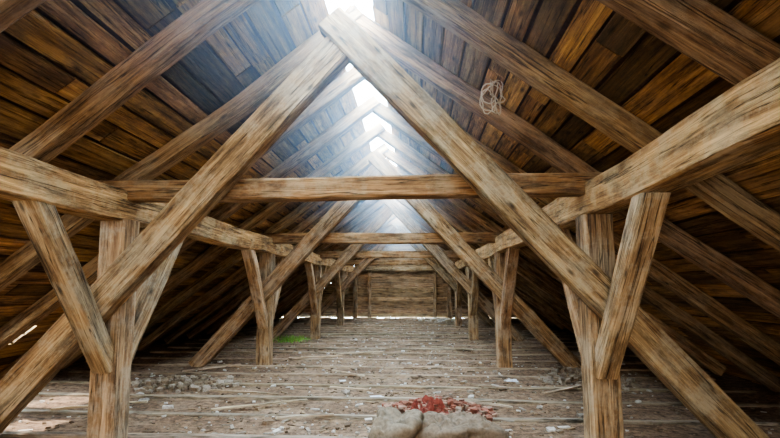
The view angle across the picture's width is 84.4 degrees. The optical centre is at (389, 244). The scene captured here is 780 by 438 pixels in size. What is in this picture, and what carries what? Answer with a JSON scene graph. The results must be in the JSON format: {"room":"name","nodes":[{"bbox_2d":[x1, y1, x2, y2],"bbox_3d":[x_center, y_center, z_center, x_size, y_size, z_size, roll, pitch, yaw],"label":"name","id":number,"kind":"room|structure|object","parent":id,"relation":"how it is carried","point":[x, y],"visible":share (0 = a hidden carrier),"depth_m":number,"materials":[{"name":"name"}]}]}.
{"room":"attic","nodes":[
{"label":"attic","id":0,"kind":"room"},
{"bbox_2d":[0,0,779,384],"bbox_3d":[-0.109,0.281,8.582,11.893,4.289,24.298,0,-6,3],"label":"ceiling","id":1,"kind":"structure","parent":0,"point":[683,77],"depth_m":3.72,"materials":[{"name":"brown wood"}]},
{"bbox_2d":[276,218,398,311],"bbox_3d":[-2.324,0.910,16.718,5.594,4.214,0.204,0,-6,3],"label":"rafter","id":2,"kind":"object","parent":1,"relation":"attached to","point":[287,300],"visible":0.2,"depth_m":16.63,"materials":[{"name":"brown wood"}]},
{"bbox_2d":[345,260,457,265],"bbox_3d":[0.401,0.676,16.454,5.720,0.217,0.190,0,-6,3],"label":"beam","id":3,"kind":"structure","parent":1,"relation":"attached to","point":[351,262],"depth_m":16.39,"materials":[{"name":"brown wood"}]},
{"bbox_2d":[479,79,505,115],"bbox_3d":[0.903,-1.326,3.806,0.220,0.372,0.104,0,-6,3],"label":"wire tangle","id":4,"kind":"object","parent":1,"relation":"hanging from","point":[492,83],"visible":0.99,"depth_m":3.79,"materials":[{"name":"beige"}]},
{"bbox_2d":[447,58,779,273],"bbox_3d":[2.114,0.040,8.378,0.280,0.358,24.100,0,-6,3],"label":"purlin","id":5,"kind":"object","parent":1,"relation":"attached to","point":[741,125],"visible":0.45,"depth_m":2.38,"materials":[{"name":"brown wood"}]},
{"bbox_2d":[383,148,561,282],"bbox_3d":[2.541,0.077,8.197,5.594,4.212,0.178,0,-6,3],"label":"rafter","id":6,"kind":"object","parent":5,"relation":"on","point":[488,224],"visible":0.33,"depth_m":8.26,"materials":[{"name":"brown wood"}]},
{"bbox_2d":[392,163,564,296],"bbox_3d":[2.601,0.174,9.204,5.594,4.209,0.172,0,-6,3],"label":"rafter","id":7,"kind":"object","parent":5,"relation":"on","point":[523,262],"visible":0.39,"depth_m":9.21,"materials":[{"name":"brown wood"}]},
{"bbox_2d":[397,199,572,326],"bbox_3d":[2.777,0.475,12.274,5.592,4.213,0.174,0,-6,3],"label":"rafter","id":8,"kind":"object","parent":5,"relation":"on","point":[519,285],"visible":0.23,"depth_m":12.05,"materials":[{"name":"brown wood"}]},
{"bbox_2d":[397,202,573,332],"bbox_3d":[2.841,0.581,13.357,5.594,4.214,0.208,0,-6,3],"label":"rafter","id":9,"kind":"object","parent":5,"relation":"on","point":[410,213],"visible":0.32,"depth_m":13.08,"materials":[{"name":"brown wood"}]},
{"bbox_2d":[404,199,570,318],"bbox_3d":[2.718,0.376,11.250,5.592,4.212,0.182,0,-6,3],"label":"rafter","id":10,"kind":"object","parent":5,"relation":"on","point":[540,293],"visible":0.23,"depth_m":11.02,"materials":[{"name":"brown wood"}]},
{"bbox_2d":[411,217,563,329],"bbox_3d":[2.899,0.678,14.352,5.593,4.215,0.184,0,-6,3],"label":"rafter","id":11,"kind":"object","parent":5,"relation":"on","point":[422,227],"visible":0.19,"depth_m":14.05,"materials":[{"name":"brown wood"}]},
{"bbox_2d":[423,230,553,326],"bbox_3d":[2.958,0.778,15.374,5.592,4.211,0.186,0,-6,3],"label":"rafter","id":12,"kind":"object","parent":5,"relation":"on","point":[442,246],"visible":0.1,"depth_m":15.02,"materials":[{"name":"brown wood"}]},
{"bbox_2d":[426,199,567,307],"bbox_3d":[2.661,0.275,10.220,5.592,4.212,0.196,0,-6,3],"label":"rafter","id":13,"kind":"object","parent":5,"relation":"on","point":[453,222],"visible":0.35,"depth_m":10.09,"materials":[{"name":"brown wood"}]},
{"bbox_2d":[378,129,725,375],"bbox_3d":[2.478,-0.029,7.136,5.592,4.212,0.183,0,-6,3],"label":"rafter","id":14,"kind":"object","parent":5,"relation":"on","point":[689,347],"visible":0.38,"depth_m":7.15,"materials":[{"name":"brown wood"}]},
{"bbox_2d":[345,4,779,317],"bbox_3d":[2.297,-0.332,4.003,5.594,4.215,0.178,0,-6,3],"label":"rafter","id":15,"kind":"object","parent":5,"relation":"on","point":[743,281],"visible":0.73,"depth_m":4.04,"materials":[{"name":"brown wood"}]},
{"bbox_2d":[365,79,779,365],"bbox_3d":[2.360,-0.228,5.072,5.590,4.210,0.177,0,-6,3],"label":"rafter","id":16,"kind":"object","parent":5,"relation":"on","point":[658,272],"visible":0.35,"depth_m":4.85,"materials":[{"name":"brown wood"}]},
{"bbox_2d":[373,102,779,391],"bbox_3d":[2.419,-0.131,6.071,5.592,4.211,0.188,0,-6,3],"label":"rafter","id":17,"kind":"object","parent":5,"relation":"on","point":[675,313],"visible":0.46,"depth_m":5.80,"materials":[{"name":"brown wood"}]},
{"bbox_2d":[402,0,779,252],"bbox_3d":[2.243,-0.427,3.038,5.593,4.212,0.191,0,-6,3],"label":"rafter","id":18,"kind":"object","parent":5,"relation":"on","point":[721,193],"visible":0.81,"depth_m":3.08,"materials":[{"name":"brown wood"}]},
{"bbox_2d":[597,0,779,84],"bbox_3d":[2.182,-0.530,1.974,5.591,4.211,0.207,0,-6,3],"label":"rafter","id":19,"kind":"object","parent":5,"relation":"on","point":[700,30],"visible":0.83,"depth_m":2.00,"materials":[{"name":"brown wood"}]},
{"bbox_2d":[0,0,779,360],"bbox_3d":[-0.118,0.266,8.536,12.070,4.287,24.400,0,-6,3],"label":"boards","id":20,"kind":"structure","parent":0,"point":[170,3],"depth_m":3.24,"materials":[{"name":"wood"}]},
{"bbox_2d":[2,317,779,437],"bbox_3d":[-0.118,2.277,8.339,11.800,0.056,24.200,0,-6,3],"label":"floor","id":21,"kind":"structure","parent":0,"point":[725,382],"depth_m":5.97,"materials":[{"name":"wood"}]},
{"bbox_2d":[86,218,139,437],"bbox_3d":[-2.608,0.808,4.060,0.260,2.100,0.248,0,-6,3],"label":"wood post","id":22,"kind":"object","parent":21,"relation":"on","point":[109,394],"visible":0.66,"depth_m":3.98,"materials":[{"name":"wood"}]},
{"bbox_2d":[12,200,113,373],"bbox_3d":[-2.638,0.381,3.575,0.192,1.494,1.054,0,-6,3],"label":"knee brace","id":23,"kind":"object","parent":22,"relation":"attached to","point":[44,227],"visible":0.92,"depth_m":3.47,"materials":[{"name":"brown wood"}]},
{"bbox_2d":[132,240,183,360],"bbox_3d":[-2.572,0.481,4.618,0.192,1.493,1.055,0,-6,3],"label":"knee brace","id":24,"kind":"object","parent":22,"relation":"attached to","point":[148,294],"visible":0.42,"depth_m":4.51,"materials":[{"name":"brown wood"}]},
{"bbox_2d":[0,36,349,433],"bbox_3d":[-2.113,-0.039,3.919,3.689,3.966,0.193,0,-6,3],"label":"rafter","id":25,"kind":"object","parent":21,"relation":"on","point":[316,72],"visible":0.9,"depth_m":3.85,"materials":[{"name":"brown wood"}]},
{"bbox_2d":[0,431,367,437],"bbox_3d":[-0.368,1.848,4.044,10.600,0.076,0.112,0,-6,3],"label":"joist","id":26,"kind":"object","parent":21,"relation":"on","point":[20,434],"visible":0.84,"depth_m":4.16,"materials":[{"name":"brown wood"}]},
{"bbox_2d":[131,374,241,392],"bbox_3d":[-3.134,2.035,6.452,1.855,0.138,1.043,0,-6,3],"label":"rubble pile","id":27,"kind":"object","parent":21,"relation":"on","point":[179,382],"visible":0.97,"depth_m":6.29,"materials":[{"name":"stone"}]},
{"bbox_2d":[182,363,240,371],"bbox_3d":[-3.115,2.156,7.566,0.990,0.029,0.072,5,-7,-42],"label":"broken lath","id":28,"kind":"object","parent":21,"relation":"on","point":[238,363],"visible":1,"depth_m":7.52,"materials":[{"name":"brown wood"}]},
{"bbox_2d":[209,389,278,394],"bbox_3d":[-1.970,1.979,5.782,1.011,0.034,0.047,-1,-6,12],"label":"broken lath","id":29,"kind":"object","parent":21,"relation":"on","point":[210,390],"visible":1,"depth_m":5.76,"materials":[{"name":"brown wood"}]},
{"bbox_2d":[211,398,307,410],"bbox_3d":[-1.553,1.922,5.184,1.118,0.033,0.052,2,-6,-23],"label":"broken lath","id":30,"kind":"object","parent":21,"relation":"on","point":[306,399],"visible":1,"depth_m":5.16,"materials":[{"name":"brown wood"}]},
{"bbox_2d":[256,253,275,364],"bbox_3d":[-2.366,1.212,8.191,0.262,2.100,0.249,0,-6,3],"label":"wood post","id":31,"kind":"object","parent":21,"relation":"on","point":[264,337],"visible":0.63,"depth_m":8.08,"materials":[{"name":"wood"}]},
{"bbox_2d":[241,249,267,328],"bbox_3d":[-2.394,0.783,7.706,0.192,1.495,1.055,0,-6,3],"label":"knee brace","id":32,"kind":"object","parent":31,"relation":"attached to","point":[249,255],"visible":0.93,"depth_m":7.61,"materials":[{"name":"brown wood"}]},
{"bbox_2d":[274,257,284,316],"bbox_3d":[-2.331,0.885,8.749,0.193,1.494,1.055,0,-6,3],"label":"knee brace","id":33,"kind":"object","parent":31,"relation":"attached to","point":[279,259],"visible":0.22,"depth_m":8.65,"materials":[{"name":"brown wood"}]},
{"bbox_2d":[188,165,380,366],"bbox_3d":[-1.875,0.363,8.052,3.689,3.967,0.191,0,-6,3],"label":"strut","id":34,"kind":"object","parent":21,"relation":"on","point":[339,211],"visible":0.79,"depth_m":7.96,"materials":[{"name":"brown wood"}]},
{"bbox_2d":[274,335,309,342],"bbox_3d":[-2.748,2.511,11.616,1.259,0.160,1.132,-5,-7,40],"label":"grass tuft","id":35,"kind":"object","parent":21,"relation":"on","point":[291,339],"visible":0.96,"depth_m":11.51,"materials":[{"name":"plant"}]},
{"bbox_2d":[276,413,333,418],"bbox_3d":[-0.929,1.879,4.728,0.618,0.030,0.037,1,-6,-11],"label":"broken lath","id":36,"kind":"object","parent":21,"relation":"on","point":[321,414],"visible":1,"depth_m":4.71,"materials":[{"name":"brown wood"}]},
{"bbox_2d":[310,265,321,338],"bbox_3d":[-2.120,1.616,12.324,0.268,2.100,0.249,0,-6,3],"label":"wood post","id":37,"kind":"object","parent":21,"relation":"on","point":[315,320],"visible":0.57,"depth_m":12.18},
{"bbox_2d":[304,263,317,314],"bbox_3d":[-2.151,1.187,11.840,0.193,1.494,1.056,0,-6,3],"label":"knee brace","id":38,"kind":"object","parent":37,"relation":"attached to","point":[309,270],"visible":0.93,"depth_m":11.75,"materials":[{"name":"brown wood"}]},
{"bbox_2d":[273,206,392,338],"bbox_3d":[-1.631,0.767,12.185,3.688,3.968,0.195,0,-6,3],"label":"strut","id":39,"kind":"object","parent":21,"relation":"on","point":[386,213],"visible":0.79,"depth_m":12.10,"materials":[{"name":"brown wood"}]},
{"bbox_2d":[337,271,344,325],"bbox_3d":[-1.888,2.019,16.456,0.258,2.100,0.252,0,-6,3],"label":"wood post","id":40,"kind":"object","parent":21,"relation":"on","point":[340,311],"visible":0.63,"depth_m":16.30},
{"bbox_2d":[335,272,342,307],"bbox_3d":[-1.917,1.591,15.976,0.192,1.494,1.051,0,-6,3],"label":"knee brace","id":41,"kind":"object","parent":40,"relation":"attached to","point":[337,277],"visible":0.81,"depth_m":15.94,"materials":[{"name":"brown wood"}]},
{"bbox_2d":[0,147,355,272],"bbox_3d":[-2.342,0.058,8.635,0.290,0.340,24.100,0,-6,3],"label":"purlin","id":42,"kind":"object","parent":41,"relation":"on","point":[22,177],"visible":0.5,"depth_m":3.67,"materials":[{"name":"brown wood"}]},
{"bbox_2d":[0,0,45,32],"bbox_3d":[-3.164,-0.503,2.266,5.592,4.213,0.190,0,-6,3],"label":"rafter","id":43,"kind":"object","parent":42,"relation":"on","point":[11,11],"visible":1,"depth_m":2.30,"materials":[{"name":"brown wood"}]},
{"bbox_2d":[9,0,260,162],"bbox_3d":[-3.107,-0.408,3.243,5.592,4.211,0.201,0,-6,3],"label":"rafter","id":44,"kind":"object","parent":42,"relation":"on","point":[193,27],"visible":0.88,"depth_m":3.19,"materials":[{"name":"brown wood"}]},
{"bbox_2d":[0,4,363,290],"bbox_3d":[-3.042,-0.302,4.323,5.591,4.215,0.204,0,-6,3],"label":"rafter","id":45,"kind":"object","parent":42,"relation":"on","point":[194,138],"visible":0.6,"depth_m":4.29,"materials":[{"name":"brown wood"}]},
{"bbox_2d":[96,172,602,202],"bbox_3d":[-0.320,-0.532,4.057,5.720,0.221,0.180,0,-6,3],"label":"beam","id":46,"kind":"structure","parent":45,"relation":"attached to","point":[536,185],"depth_m":3.98,"materials":[{"name":"brown wood"}]},
{"bbox_2d":[0,67,364,349],"bbox_3d":[-2.985,-0.203,5.321,5.590,4.210,0.187,0,-6,3],"label":"rafter","id":47,"kind":"object","parent":42,"relation":"on","point":[25,320],"visible":0.35,"depth_m":5.26,"materials":[{"name":"brown wood"}]},
{"bbox_2d":[0,94,380,379],"bbox_3d":[-2.927,-0.106,6.345,5.592,4.211,0.179,0,-6,3],"label":"rafter","id":48,"kind":"object","parent":42,"relation":"on","point":[364,109],"visible":0.38,"depth_m":6.30,"materials":[{"name":"brown wood"}]},
{"bbox_2d":[62,121,385,368],"bbox_3d":[-2.866,-0.002,7.372,5.596,4.210,0.212,0,-6,3],"label":"rafter","id":49,"kind":"object","parent":42,"relation":"on","point":[372,133],"visible":0.45,"depth_m":7.32,"materials":[{"name":"brown wood"}]},
{"bbox_2d":[164,200,362,344],"bbox_3d":[-2.683,0.302,10.511,5.591,4.215,0.171,0,-6,3],"label":"rafter","id":50,"kind":"object","parent":42,"relation":"on","point":[242,285],"visible":0.35,"depth_m":10.42,"materials":[{"name":"brown wood"}]},
{"bbox_2d":[138,158,391,350],"bbox_3d":[-2.744,0.200,9.452,5.592,4.212,0.203,0,-6,3],"label":"rafter","id":51,"kind":"object","parent":42,"relation":"on","point":[319,213],"visible":0.59,"depth_m":9.37,"materials":[{"name":"brown wood"}]},
{"bbox_2d":[145,143,388,331],"bbox_3d":[-2.802,0.101,8.451,5.590,4.210,0.202,0,-6,3],"label":"rafter","id":52,"kind":"object","parent":42,"relation":"on","point":[357,168],"visible":0.62,"depth_m":8.39,"materials":[{"name":"brown wood"}]},
{"bbox_2d":[258,232,502,243],"bbox_3d":[-0.080,-0.128,8.188,5.720,0.220,0.182,0,-6,3],"label":"beam","id":53,"kind":"structure","parent":52,"relation":"attached to","point":[469,237],"depth_m":8.11,"materials":[{"name":"brown wood"}]},
{"bbox_2d":[186,200,377,338],"bbox_3d":[-2.624,0.403,11.537,5.596,4.211,0.175,0,-6,3],"label":"rafter","id":54,"kind":"object","parent":42,"relation":"on","point":[236,301],"visible":0.44,"depth_m":11.44,"materials":[{"name":"brown wood"}]},
{"bbox_2d":[205,200,385,334],"bbox_3d":[-2.566,0.499,12.535,5.590,4.214,0.171,0,-6,3],"label":"rafter","id":55,"kind":"object","parent":42,"relation":"on","point":[380,203],"visible":0.45,"depth_m":12.48,"materials":[{"name":"brown wood"}]},
{"bbox_2d":[313,251,458,257],"bbox_3d":[0.160,0.276,12.322,5.720,0.211,0.187,0,-6,3],"label":"beam","id":56,"kind":"structure","parent":55,"relation":"attached to","point":[323,254],"depth_m":12.24,"materials":[{"name":"brown wood"}]},
{"bbox_2d":[250,223,370,319],"bbox_3d":[-2.446,0.703,14.607,5.591,4.214,0.184,0,-6,3],"label":"rafter","id":57,"kind":"object","parent":42,"relation":"on","point":[342,247],"visible":0.22,"depth_m":14.52,"materials":[{"name":"brown wood"}]},
{"bbox_2d":[248,214,395,324],"bbox_3d":[-2.383,0.807,15.687,5.594,4.212,0.199,0,-6,3],"label":"rafter","id":58,"kind":"object","parent":42,"relation":"on","point":[302,283],"visible":0.27,"depth_m":15.59,"materials":[{"name":"brown wood"}]},
{"bbox_2d":[276,244,376,318],"bbox_3d":[-2.206,1.107,18.744,5.595,4.211,0.201,0,-6,3],"label":"rafter","id":59,"kind":"object","parent":42,"relation":"on","point":[373,245],"visible":0.13,"depth_m":18.62,"materials":[{"name":"brown wood"}]},
{"bbox_2d":[275,225,393,316],"bbox_3d":[-2.264,1.007,17.726,5.593,4.210,0.188,0,-6,3],"label":"rafter","id":60,"kind":"object","parent":42,"relation":"on","point":[387,230],"visible":0.23,"depth_m":17.63,"materials":[{"name":"brown wood"}]},
{"bbox_2d":[281,200,397,289],"bbox_3d":[-2.506,0.603,13.590,5.594,4.214,0.177,0,-6,3],"label":"rafter","id":61,"kind":"object","parent":42,"relation":"on","point":[373,216],"visible":0.31,"depth_m":13.53,"materials":[{"name":"brown wood"}]},
{"bbox_2d":[363,267,446,270],"bbox_3d":[0.575,1.147,20.486,5.400,0.193,0.169,0,-6,3],"label":"beam","id":62,"kind":"structure","parent":42,"relation":"on","point":[366,268],"depth_m":20.41,"materials":[{"name":"brown wood"}]},
{"bbox_2d":[304,227,397,324],"bbox_3d":[-1.392,1.171,16.322,3.691,3.964,0.192,0,-6,3],"label":"strut","id":63,"kind":"object","parent":21,"relation":"on","point":[365,262],"visible":0.69,"depth_m":16.23,"materials":[{"name":"brown wood"}]},
{"bbox_2d":[353,277,357,317],"bbox_3d":[-1.654,2.405,20.460,0.209,2.090,0.211,0,-6,3],"label":"wood post","id":64,"kind":"object","parent":21,"relation":"on","point":[355,282],"visible":0.83,"depth_m":20.35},
{"bbox_2d":[368,271,371,317],"bbox_3d":[-0.970,2.351,20.468,0.170,2.200,0.159,0,-6,3],"label":"stud","id":65,"kind":"object","parent":21,"relation":"on","point":[369,272],"visible":1,"depth_m":20.41,"materials":[{"name":"brown wood"}]},
{"bbox_2d":[167,346,578,351],"bbox_3d":[-0.021,2.430,10.008,10.600,0.073,0.108,0,-6,3],"label":"joist","id":66,"kind":"object","parent":21,"relation":"on","point":[177,347],"visible":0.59,"depth_m":10.02,"materials":[{"name":"brown wood"}]},
{"bbox_2d":[185,343,577,347],"bbox_3d":[0.023,2.514,10.759,10.600,0.070,0.093,0,-6,3],"label":"joist","id":67,"kind":"object","parent":21,"relation":"on","point":[185,343],"visible":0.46,"depth_m":10.73,"materials":[{"name":"brown wood"}]},
{"bbox_2d":[199,339,576,342],"bbox_3d":[0.066,2.587,11.508,10.600,0.074,0.100,0,-6,3],"label":"joist","id":68,"kind":"object","parent":21,"relation":"on","point":[199,339],"visible":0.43,"depth_m":11.46,"materials":[{"name":"brown wood"}]},
{"bbox_2d":[134,357,643,363],"bbox_3d":[-0.107,2.297,8.524,10.600,0.076,0.090,0,-6,3],"label":"joist","id":69,"kind":"object","parent":21,"relation":"on","point":[312,359],"visible":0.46,"depth_m":8.51,"materials":[{"name":"brown wood"}]},
{"bbox_2d":[131,364,650,370],"bbox_3d":[-0.150,2.223,7.779,10.600,0.076,0.099,0,-6,3],"label":"joist","id":70,"kind":"object","parent":21,"relation":"on","point":[273,366],"visible":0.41,"depth_m":7.77,"materials":[{"name":"brown wood"}]},
{"bbox_2d":[68,370,715,380],"bbox_3d":[-0.192,2.158,7.073,10.600,0.069,0.109,0,-6,3],"label":"joist","id":71,"kind":"object","parent":21,"relation":"on","point":[72,371],"visible":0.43,"depth_m":7.07,"materials":[{"name":"brown wood"}]},
{"bbox_2d":[12,318,773,437],"bbox_3d":[0.078,2.584,11.612,10.052,0.079,16.099,0,-6,3],"label":"debris","id":72,"kind":"object","parent":21,"relation":"on","point":[345,392],"visible":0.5,"depth_m":5.93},
{"bbox_2d":[150,351,636,356],"bbox_3d":[-0.061,2.370,9.315,10.600,0.079,0.098,0,-6,3],"label":"joist","id":73,"kind":"object","parent":21,"relation":"on","point":[231,352],"visible":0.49,"depth_m":9.28,"materials":[{"name":"brown wood"}]},
{"bbox_2d":[368,406,423,437],"bbox_3d":[0.074,1.720,4.145,0.524,0.282,0.602,-1,-6,13],"label":"burlap sack","id":74,"kind":"object","parent":21,"relation":"on","point":[389,422],"visible":0.91,"depth_m":3.96,"materials":[{"name":"fabric"}]},
{"bbox_2d":[273,322,519,323],"bbox_3d":[0.405,3.146,17.335,10.600,0.073,0.106,0,-6,3],"label":"joist","id":75,"kind":"object","parent":21,"relation":"on","point":[273,322],"visible":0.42,"depth_m":17.33,"materials":[{"name":"brown wood"}]},
{"bbox_2d":[273,323,522,325],"bbox_3d":[0.365,3.081,16.656,10.600,0.076,0.097,0,-6,3],"label":"joist","id":76,"kind":"object","parent":21,"relation":"on","point":[273,323],"visible":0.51,"depth_m":16.65,"materials":[{"name":"brown wood"}]},
{"bbox_2d":[276,320,520,322],"bbox_3d":[0.446,3.217,18.034,10.600,0.069,0.121,0,-6,3],"label":"joist","id":77,"kind":"object","parent":21,"relation":"on","point":[276,320],"visible":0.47,"depth_m":18.00,"materials":[{"name":"brown wood"}]},
{"bbox_2d":[273,325,524,327],"bbox_3d":[0.322,3.021,15.897,10.600,0.075,0.110,0,-6,3],"label":"joist","id":78,"kind":"object","parent":21,"relation":"on","point":[273,325],"visible":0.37,"depth_m":15.82,"materials":[{"name":"brown wood"}]},
{"bbox_2d":[19,409,779,425],"bbox_3d":[-0.324,1.931,4.796,10.600,0.068,0.083,0,-6,3],"label":"joist","id":79,"kind":"object","parent":21,"relation":"on","point":[24,411],"visible":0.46,"depth_m":4.79,"materials":[{"name":"brown wood"}]},
{"bbox_2d":[50,400,147,410],"bbox_3d":[-3.458,1.915,5.144,0.985,0.033,0.058,2,-6,-20],"label":"broken lath","id":80,"kind":"object","parent":79,"relation":"on","point":[145,401],"visible":0.62,"depth_m":5.04,"materials":[{"name":"brown wood"}]},
{"bbox_2d":[243,329,557,331],"bbox_3d":[0.240,2.880,14.500,10.600,0.075,0.103,0,-6,3],"label":"joist","id":81,"kind":"object","parent":21,"relation":"on","point":[243,329],"visible":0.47,"depth_m":14.51,"materials":[{"name":"brown wood"}]},
{"bbox_2d":[250,327,550,328],"bbox_3d":[0.280,2.948,15.179,10.600,0.080,0.116,0,-6,3],"label":"joist","id":82,"kind":"object","parent":21,"relation":"on","point":[250,327],"visible":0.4,"depth_m":15.17,"materials":[{"name":"brown wood"}]},
{"bbox_2d":[49,380,755,392],"bbox_3d":[-0.237,2.080,6.283,10.600,0.084,0.109,0,-6,3],"label":"joist","id":83,"kind":"object","parent":21,"relation":"on","point":[51,381],"visible":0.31,"depth_m":6.23,"materials":[{"name":"brown wood"}]},
{"bbox_2d":[541,384,581,393],"bbox_3d":[2.398,2.001,5.955,0.860,0.035,0.047,3,-7,-32],"label":"broken lath","id":84,"kind":"object","parent":83,"relation":"on","point":[574,387],"visible":0.93,"depth_m":5.91,"materials":[{"name":"brown wood"}]},
{"bbox_2d":[239,331,565,333],"bbox_3d":[0.195,2.800,13.713,10.600,0.071,0.115,0,-6,3],"label":"joist","id":85,"kind":"object","parent":21,"relation":"on","point":[239,331],"visible":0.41,"depth_m":13.69,"materials":[{"name":"brown wood"}]},
{"bbox_2d":[234,336,575,339],"bbox_3d":[0.111,2.648,12.278,10.600,0.072,0.101,0,-6,3],"label":"joist","id":86,"kind":"object","parent":21,"relation":"on","point":[234,336],"visible":0.55,"depth_m":12.22,"materials":[{"name":"brown wood"}]},
{"bbox_2d":[237,333,573,336],"bbox_3d":[0.156,2.725,13.052,10.600,0.074,0.116,0,-6,3],"label":"joist","id":87,"kind":"object","parent":21,"relation":"on","point":[237,333],"visible":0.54,"depth_m":13.06,"materials":[{"name":"brown wood"}]},
{"bbox_2d":[297,318,517,319],"bbox_3d":[0.536,3.375,19.581,10.600,0.075,0.090,0,-6,3],"label":"joist","id":88,"kind":"object","parent":21,"relation":"on","point":[297,318],"visible":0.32,"depth_m":19.64,"materials":[{"name":"brown wood"}]},
{"bbox_2d":[36,392,779,407],"bbox_3d":[-0.281,2.001,5.543,10.600,0.078,0.113,0,-6,3],"label":"joist","id":89,"kind":"object","parent":21,"relation":"on","point":[45,394],"visible":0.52,"depth_m":5.55,"materials":[{"name":"brown wood"}]},
{"bbox_2d":[433,271,436,317],"bbox_3d":[2.121,2.333,20.290,0.171,2.200,0.160,0,-6,3],"label":"stud","id":90,"kind":"object","parent":21,"relation":"on","point":[434,272],"visible":0.91,"depth_m":20.22,"materials":[{"name":"brown wood"}]},
{"bbox_2d":[418,317,454,321],"bbox_3d":[2.041,3.177,18.267,1.683,0.177,0.929,0,-6,3],"label":"rubble pile","id":91,"kind":"object","parent":21,"relation":"on","point":[433,318],"visible":0.85,"depth_m":18.13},
{"bbox_2d":[382,395,496,421],"bbox_3d":[0.544,1.865,4.971,1.348,0.200,1.150,0,-6,3],"label":"rubble","id":92,"kind":"object","parent":21,"relation":"on","point":[451,404],"visible":0.48,"depth_m":4.97,"materials":[{"name":"brick"}]},
{"bbox_2d":[408,395,448,412],"bbox_3d":[0.415,1.811,4.869,0.557,0.201,0.874,0,-6,3],"label":"cloth","id":93,"kind":"object","parent":92,"relation":"on","point":[430,406],"visible":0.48,"depth_m":4.85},
{"bbox_2d":[392,220,494,326],"bbox_3d":[1.979,1.073,16.106,3.832,4.116,0.189,0,-6,3],"label":"strut","id":94,"kind":"object","parent":21,"relation":"on","point":[432,262],"visible":0.63,"depth_m":16.01,"materials":[{"name":"brown wood"}]},
{"bbox_2d":[447,274,451,317],"bbox_3d":[2.795,2.380,20.205,0.212,2.090,0.210,0,-6,3],"label":"wood post","id":95,"kind":"object","parent":21,"relation":"on","point":[449,289],"visible":0.64,"depth_m":20.09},
{"bbox_2d":[384,200,524,340],"bbox_3d":[1.740,0.669,11.974,3.832,4.119,0.196,0,-6,3],"label":"strut","id":96,"kind":"object","parent":21,"relation":"on","point":[440,256],"visible":0.79,"depth_m":11.91,"materials":[{"name":"brown wood"}]},
{"bbox_2d":[454,279,461,325],"bbox_3d":[2.569,1.995,16.204,0.258,2.100,0.251,0,-6,3],"label":"wood post","id":97,"kind":"object","parent":21,"relation":"on","point":[458,311],"visible":0.49,"depth_m":16.02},
{"bbox_2d":[456,269,462,307],"bbox_3d":[2.538,1.565,15.718,0.187,1.494,1.056,0,-6,3],"label":"knee brace","id":98,"kind":"object","parent":97,"relation":"attached to","point":[459,287],"visible":0.63,"depth_m":15.78,"materials":[{"name":"brown wood"}]},
{"bbox_2d":[415,411,508,437],"bbox_3d":[0.626,1.752,4.170,0.991,0.224,0.628,0,-6,3],"label":"burlap sack","id":99,"kind":"object","parent":21,"relation":"on","point":[435,425],"visible":0.83,"depth_m":3.99,"materials":[{"name":"fabric"}]},
{"bbox_2d":[467,266,478,339],"bbox_3d":[2.327,1.591,12.071,0.264,2.100,0.252,0,-6,3],"label":"wood post","id":100,"kind":"object","parent":21,"relation":"on","point":[473,333],"visible":0.53,"depth_m":11.91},
{"bbox_2d":[470,272,479,314],"bbox_3d":[2.299,1.161,11.583,0.192,1.495,1.051,0,-6,3],"label":"knee brace","id":101,"kind":"object","parent":100,"relation":"attached to","point":[475,280],"visible":0.72,"depth_m":11.59,"materials":[{"name":"brown wood"}]},
{"bbox_2d":[368,150,580,368],"bbox_3d":[1.498,0.266,7.834,3.831,4.121,0.196,0,-6,3],"label":"strut","id":102,"kind":"object","parent":21,"relation":"on","point":[434,219],"visible":0.77,"depth_m":7.72,"materials":[{"name":"brown wood"}]},
{"bbox_2d":[456,399,512,407],"bbox_3d":[1.087,1.923,5.231,0.789,0.036,0.041,-3,-6,26],"label":"broken lath","id":103,"kind":"object","parent":21,"relation":"on","point":[494,404],"visible":0.66,"depth_m":5.15,"materials":[{"name":"brown wood"}]},
{"bbox_2d":[494,252,512,367],"bbox_3d":[2.085,1.187,7.939,0.260,2.100,0.253,0,-6,3],"label":"wood post","id":104,"kind":"object","parent":21,"relation":"on","point":[503,337],"visible":0.54,"depth_m":7.79,"materials":[{"name":"wood"}]},
{"bbox_2d":[499,248,519,329],"bbox_3d":[2.055,0.757,7.451,0.193,1.494,1.058,0,-6,3],"label":"knee brace","id":105,"kind":"object","parent":104,"relation":"attached to","point":[512,254],"visible":0.92,"depth_m":7.37,"materials":[{"name":"brown wood"}]},
{"bbox_2d":[318,6,769,437],"bbox_3d":[1.260,-0.139,3.703,3.829,4.118,0.194,0,-6,3],"label":"rafter","id":106,"kind":"object","parent":21,"relation":"on","point":[685,379],"visible":0.93,"depth_m":3.63,"materials":[{"name":"brown wood"}]},
{"bbox_2d":[536,366,641,391],"bbox_3d":[3.104,2.084,6.836,1.507,0.121,1.794,0,-6,3],"label":"rubble pile","id":107,"kind":"object","parent":21,"relation":"on","point":[568,375],"visible":0.46,"depth_m":6.72,"materials":[{"name":"stone"}]},
{"bbox_2d":[575,214,623,437],"bbox_3d":[1.849,0.783,3.804,0.264,2.100,0.251,0,-6,3],"label":"wood post","id":108,"kind":"object","parent":21,"relation":"on","point":[602,398],"visible":0.66,"depth_m":3.74,"materials":[{"name":"wood"}]},
{"bbox_2d":[562,228,580,355],"bbox_3d":[1.880,0.456,4.360,0.190,1.496,1.058,0,-6,3],"label":"knee brace","id":109,"kind":"object","parent":108,"relation":"attached to","point":[571,298],"visible":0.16,"depth_m":4.19,"materials":[{"name":"brown wood"}]},
{"bbox_2d":[595,192,670,379],"bbox_3d":[1.821,0.354,3.319,0.188,1.493,1.055,0,-6,3],"label":"knee brace","id":110,"kind":"object","parent":108,"relation":"attached to","point":[646,211],"visible":0.92,"depth_m":3.20,"materials":[{"name":"brown wood"}]},
{"bbox_2d":[298,244,516,317],"bbox_3d":[0.583,1.344,20.598,11.232,4.246,0.046,0,-6,3],"label":"wall","id":111,"kind":"structure","parent":0,"point":[395,294],"depth_m":20.52,"materials":[{"name":"brown wood"}]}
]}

